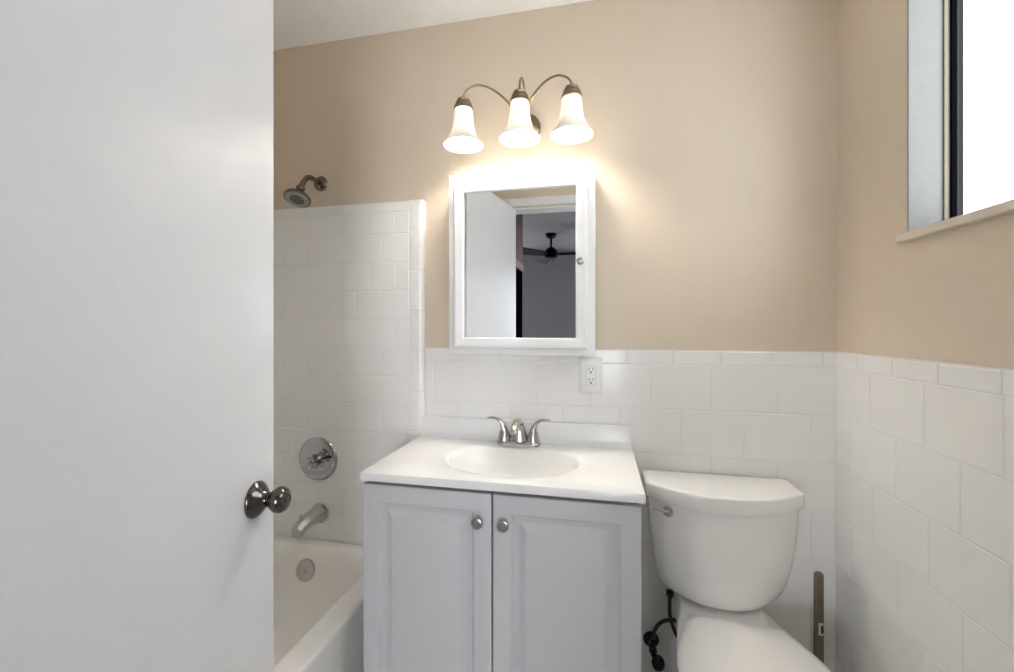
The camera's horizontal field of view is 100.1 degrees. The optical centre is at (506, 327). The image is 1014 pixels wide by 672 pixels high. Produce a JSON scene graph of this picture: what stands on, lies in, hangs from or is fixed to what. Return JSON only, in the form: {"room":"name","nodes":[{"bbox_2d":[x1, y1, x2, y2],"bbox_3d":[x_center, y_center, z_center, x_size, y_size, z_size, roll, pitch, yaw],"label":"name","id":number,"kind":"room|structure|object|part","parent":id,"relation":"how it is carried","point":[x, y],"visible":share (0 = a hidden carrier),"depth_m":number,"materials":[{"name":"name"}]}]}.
{"room":"bathroom","nodes":[
{"label":"bathroom","id":0,"kind":"room"},
{"bbox_2d":[273,0,590,50],"bbox_3d":[-0.197,-1.205,0.851,2.458,0.100,1.718,0,0,12],"label":"ceiling","id":1,"kind":"structure","parent":0,"point":[296,23],"depth_m":1.57,"materials":[{"name":"white paint"}]},
{"bbox_2d":[273,0,836,671],"bbox_3d":[-0.033,0.043,1.620,2.458,2.395,0.146,0,0,12],"label":"wall","id":2,"kind":"structure","parent":0,"point":[712,147],"depth_m":1.48,"materials":[{"name":"beige paint"}]},
{"bbox_2d":[283,175,327,207],"bbox_3d":[-0.773,-0.536,1.635,0.096,0.155,0.185,0,0,12],"label":"shower","id":3,"kind":"object","parent":2,"relation":"attached to","point":[297,197],"visible":1,"depth_m":1.60,"materials":[{"name":"silver metal"}]},
{"bbox_3d":[-0.769,-0.561,1.660,0.022,0.072,0.120,0,0,12],"label":"shower arm","id":4,"kind":"part","parent":3,"relation":"part of","materials":[{"name":"silver metal"}]},
{"bbox_2d":[291,503,327,538],"bbox_3d":[-0.761,0.741,1.627,0.076,0.081,0.142,0,0,12],"label":"tub spout","id":5,"kind":"object","parent":2,"relation":"attached to","point":[318,513],"visible":1,"depth_m":1.61,"materials":[{"name":"silver metal"}]},
{"bbox_2d":[299,437,336,479],"bbox_3d":[-0.760,0.524,1.666,0.172,0.172,0.065,0,0,12],"label":"shower valve","id":6,"kind":"object","parent":2,"relation":"attached to","point":[317,455],"visible":1,"depth_m":1.68,"materials":[{"name":"silver metal"}]},
{"bbox_3d":[-0.761,0.524,1.659,0.060,0.060,0.051,0,0,12],"label":"valve handle","id":7,"kind":"part","parent":6,"relation":"part of","materials":[{"name":"silver metal"}]},
{"bbox_2d":[443,74,592,153],"bbox_3d":[0.040,-0.731,1.440,0.498,0.234,0.226,0,0,12],"label":"vanity light","id":8,"kind":"object","parent":2,"relation":"attached to","point":[523,128],"visible":1,"depth_m":1.40,"materials":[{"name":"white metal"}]},
{"bbox_3d":[-0.147,-0.675,1.435,0.136,0.123,0.136,0,0,12],"label":"lamp shade","id":9,"kind":"part","parent":8,"relation":"part of","materials":[{"name":"white glass"}]},
{"bbox_3d":[-0.042,-0.768,1.461,0.222,0.099,0.045,0,0,-24],"label":"arm","id":10,"kind":"part","parent":8,"relation":"part of","materials":[{"name":"silver metal"}]},
{"bbox_3d":[0.042,-0.681,1.398,0.136,0.123,0.136,0,0,12],"label":"lamp shade","id":11,"kind":"part","parent":8,"relation":"part of","materials":[{"name":"white glass"}]},
{"bbox_3d":[0.052,-0.785,1.459,0.012,0.126,0.132,0,0,12],"label":"arm","id":12,"kind":"part","parent":8,"relation":"part of","materials":[{"name":"silver metal"}]},
{"bbox_3d":[0.062,-0.722,1.529,0.114,0.114,0.043,0,0,12],"label":"wall plate","id":13,"kind":"part","parent":8,"relation":"part of","materials":[{"name":"silver metal"}]},
{"bbox_3d":[0.122,-0.768,1.426,0.045,0.099,0.222,0,0,-42],"label":"arm","id":14,"kind":"part","parent":8,"relation":"part of","materials":[{"name":"silver metal"}]},
{"bbox_3d":[0.207,-0.675,1.359,0.136,0.123,0.136,0,0,12],"label":"lamp shade","id":15,"kind":"part","parent":8,"relation":"part of","materials":[{"name":"white glass"}]},
{"bbox_2d":[449,164,595,355],"bbox_3d":[0.049,-0.220,1.474,0.504,0.628,0.138,0,0,12],"label":"medicine cabinet","id":16,"kind":"object","parent":2,"relation":"attached to","point":[522,243],"visible":1,"depth_m":1.43,"materials":[{"name":"white paint"}]},
{"bbox_2d":[464,186,575,337],"bbox_3d":[0.039,-0.215,1.439,0.384,0.500,0.002,0,0,12],"label":"mirror","id":17,"kind":"object","parent":16,"relation":"attached to","point":[520,241],"depth_m":1.44,"materials":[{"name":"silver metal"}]},
{"bbox_3d":[0.237,-0.214,1.376,0.025,0.025,0.025,0,0,12],"label":"knob","id":18,"kind":"part","parent":16,"relation":"part of","materials":[{"name":"silver metal"}]},
{"bbox_2d":[420,416,630,447],"bbox_3d":[0.049,0.383,1.530,0.764,0.095,0.029,0,0,12],"label":"backsplash","id":19,"kind":"structure","parent":2,"relation":"attached to","point":[569,433],"depth_m":1.51,"materials":[{"name":"white stone"}]},
{"bbox_2d":[580,358,601,392],"bbox_3d":[0.294,0.168,1.488,0.077,0.120,0.008,0,0,12],"label":"wall outlet","id":20,"kind":"object","parent":2,"relation":"attached to","point":[590,368],"visible":1,"depth_m":1.49,"materials":[{"name":"white plastic"}]},
{"bbox_2d":[586,365,595,385],"bbox_3d":[0.294,0.168,1.487,0.035,0.070,0.001,0,0,12],"label":"receptacle","id":21,"kind":"object","parent":20,"relation":"attached to","point":[590,369],"depth_m":1.49,"materials":[{"name":"white plastic"}]},
{"bbox_2d":[643,631,664,671],"bbox_3d":[0.485,1.066,1.405,0.058,0.076,0.091,0,0,12],"label":"valve","id":22,"kind":"object","parent":2,"relation":"attached to","point":[658,663],"visible":0.96,"depth_m":1.39,"materials":[{"name":"black metal"}]},
{"bbox_3d":[0.486,1.078,1.365,0.040,0.052,0.014,0,0,12],"label":"valve handle","id":23,"kind":"part","parent":22,"relation":"part of","materials":[{"name":"black metal"}]},
{"bbox_2d":[836,0,1013,671],"bbox_3d":[0.929,0.043,0.549,0.128,2.395,1.598,0,0,12],"label":"wall","id":24,"kind":"structure","parent":0,"point":[925,352],"depth_m":1.03,"materials":[{"name":"white tile"}]},
{"bbox_2d":[896,199,1013,242],"bbox_3d":[0.893,-0.218,0.606,0.057,0.019,0.896,0,0,12],"label":"trim","id":25,"kind":"structure","parent":24,"relation":"attached to","point":[1007,207],"depth_m":0.86,"materials":[{"name":"beige paint"}]},
{"bbox_2d":[907,0,1013,231],"bbox_3d":[0.941,-0.604,0.605,0.128,0.753,0.835,0,0,12],"label":"window","id":26,"kind":"structure","parent":24,"relation":"in","point":[960,53],"depth_m":1.00,"materials":[{"name":"white glass"}]},
{"bbox_3d":[1.028,-0.603,0.801,0.004,0.718,0.394,0,0,12],"label":"frosted pane","id":27,"kind":"part","parent":26,"relation":"part of","materials":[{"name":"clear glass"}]},
{"bbox_3d":[-0.197,1.290,0.851,2.458,0.100,1.718,0,0,12],"label":"floor","id":28,"kind":"structure","parent":0,"visible":0},
{"bbox_2d":[273,535,363,671],"bbox_3d":[-0.907,1.045,0.991,0.750,0.390,1.448,0,0,12],"label":"bathtub","id":29,"kind":"object","parent":28,"relation":"on","point":[318,585],"visible":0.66,"depth_m":1.59,"materials":[{"name":"white ceramic"}]},
{"bbox_3d":[-0.774,0.934,1.638,0.081,0.080,0.039,0,0,12],"label":"overflow plate","id":30,"kind":"part","parent":29,"relation":"part of","materials":[{"name":"silver metal"}]},
{"bbox_2d":[364,481,640,671],"bbox_3d":[0.003,0.836,1.321,0.760,0.806,0.450,0,0,12],"label":"vanity cabinet","id":31,"kind":"object","parent":28,"relation":"on","point":[456,579],"visible":0.91,"depth_m":1.12,"materials":[{"name":"grey wood"}]},
{"bbox_3d":[-0.223,0.784,1.175,0.375,0.682,0.018,0,0,12],"label":"door","id":32,"kind":"part","parent":31,"relation":"part of","materials":[{"name":"grey wood"}]},
{"bbox_3d":[-0.078,0.514,1.122,0.032,0.032,0.027,0,0,12],"label":"knob","id":33,"kind":"part","parent":31,"relation":"part of","materials":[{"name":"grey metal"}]},
{"bbox_2d":[360,416,645,503],"bbox_3d":[0.007,0.430,1.331,0.770,0.190,0.436,0,0,12],"label":"sink","id":34,"kind":"object","parent":31,"relation":"in","point":[594,461],"visible":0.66,"depth_m":1.39,"materials":[{"name":"white ceramic"}]},
{"bbox_2d":[487,416,550,446],"bbox_3d":[0.034,0.360,1.451,0.225,0.095,0.123,0,0,12],"label":"faucet","id":35,"kind":"object","parent":34,"relation":"on","point":[518,437],"visible":1,"depth_m":1.46,"materials":[{"name":"silver metal"}]},
{"bbox_3d":[-0.032,0.343,1.499,0.077,0.060,0.031,0,0,12],"label":"lever","id":36,"kind":"part","parent":35,"relation":"part of","materials":[{"name":"silver metal"}]},
{"bbox_3d":[-0.009,0.378,1.494,0.047,0.041,0.047,0,0,12],"label":"handle","id":37,"kind":"part","parent":35,"relation":"part of","materials":[{"name":"silver metal"}]},
{"bbox_3d":[0.034,0.357,1.449,0.072,0.090,0.119,0,0,12],"label":"spout","id":38,"kind":"part","parent":35,"relation":"part of","materials":[{"name":"silver metal"}]},
{"bbox_3d":[0.041,0.400,1.484,0.156,0.014,0.056,0,0,12],"label":"plate","id":39,"kind":"part","parent":35,"relation":"part of","materials":[{"name":"silver metal"}]},
{"bbox_3d":[0.091,0.378,1.473,0.047,0.041,0.047,0,0,12],"label":"handle","id":40,"kind":"part","parent":35,"relation":"part of","materials":[{"name":"silver metal"}]},
{"bbox_3d":[0.114,0.343,1.468,0.077,0.060,0.031,0,0,12],"label":"lever","id":41,"kind":"part","parent":35,"relation":"part of","materials":[{"name":"silver metal"}]},
{"bbox_3d":[-0.009,0.514,1.107,0.032,0.032,0.027,0,0,12],"label":"knob","id":42,"kind":"part","parent":31,"relation":"part of","materials":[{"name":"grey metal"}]},
{"bbox_3d":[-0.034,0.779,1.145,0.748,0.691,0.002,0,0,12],"label":"rail","id":43,"kind":"part","parent":31,"relation":"part of","materials":[{"name":"grey wood"}]},
{"bbox_3d":[0.149,0.784,1.096,0.377,0.682,0.018,0,0,12],"label":"door","id":44,"kind":"part","parent":31,"relation":"part of","materials":[{"name":"grey wood"}]},
{"bbox_2d":[642,469,831,671],"bbox_3d":[0.606,0.860,1.073,0.443,0.758,0.669,0,0,12],"label":"toilet","id":45,"kind":"object","parent":28,"relation":"on","point":[724,545],"visible":1,"depth_m":1.22,"materials":[{"name":"white ceramic"}]},
{"bbox_3d":[0.464,0.552,1.284,0.049,0.018,0.008,0,0,21],"label":"lever arm","id":46,"kind":"part","parent":45,"relation":"part of","materials":[{"name":"silver metal"}]},
{"bbox_2d":[651,589,676,639],"bbox_3d":[0.541,0.946,1.384,0.134,0.194,0.047,0,0,0],"label":"supply hose","id":47,"kind":"object","parent":45,"relation":"attached to","point":[669,593],"visible":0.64,"depth_m":1.39,"materials":[{"name":"black rubber"}]},
{"bbox_3d":[0.486,0.557,1.283,0.032,0.032,0.009,0,0,35],"label":"flush lever","id":48,"kind":"part","parent":45,"relation":"part of","materials":[{"name":"silver metal"}]},
{"bbox_3d":[0.654,0.683,1.301,0.418,0.314,0.195,0,0,12],"label":"tank","id":49,"kind":"part","parent":45,"relation":"part of","materials":[{"name":"white ceramic"}]},
{"bbox_3d":[0.653,0.505,1.296,0.443,0.047,0.213,0,0,12],"label":"tank lid","id":50,"kind":"part","parent":45,"relation":"part of","materials":[{"name":"white ceramic"}]},
{"bbox_3d":[0.602,0.849,0.984,0.380,0.022,0.492,0,0,12],"label":"lid","id":51,"kind":"part","parent":45,"relation":"part of","materials":[{"name":"white plastic"}]},
{"bbox_2d":[814,571,823,662],"bbox_3d":[0.983,1.004,1.339,0.026,0.469,0.010,0,0,12],"label":"wooden strip","id":52,"kind":"object","parent":28,"relation":"on","point":[818,576],"visible":1,"depth_m":1.33,"materials":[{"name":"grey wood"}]},
{"bbox_3d":[-0.368,0.042,0.071,2.226,2.395,0.120,0,0,12],"label":"wall","id":53,"kind":"structure","parent":0,"visible":0},
{"bbox_2d":[0,0,291,671],"bbox_3d":[-0.538,0.225,0.527,0.162,2.007,0.709,0,0,7],"label":"door","id":54,"kind":"structure","parent":53,"relation":"in","point":[139,501],"depth_m":0.56,"materials":[{"name":"white paint"}]},
{"bbox_3d":[-0.439,0.330,0.815,0.042,0.049,0.049,0,0,12],"label":"knob","id":55,"kind":"part","parent":54,"relation":"part of","materials":[{"name":"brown metal"}]}
]}

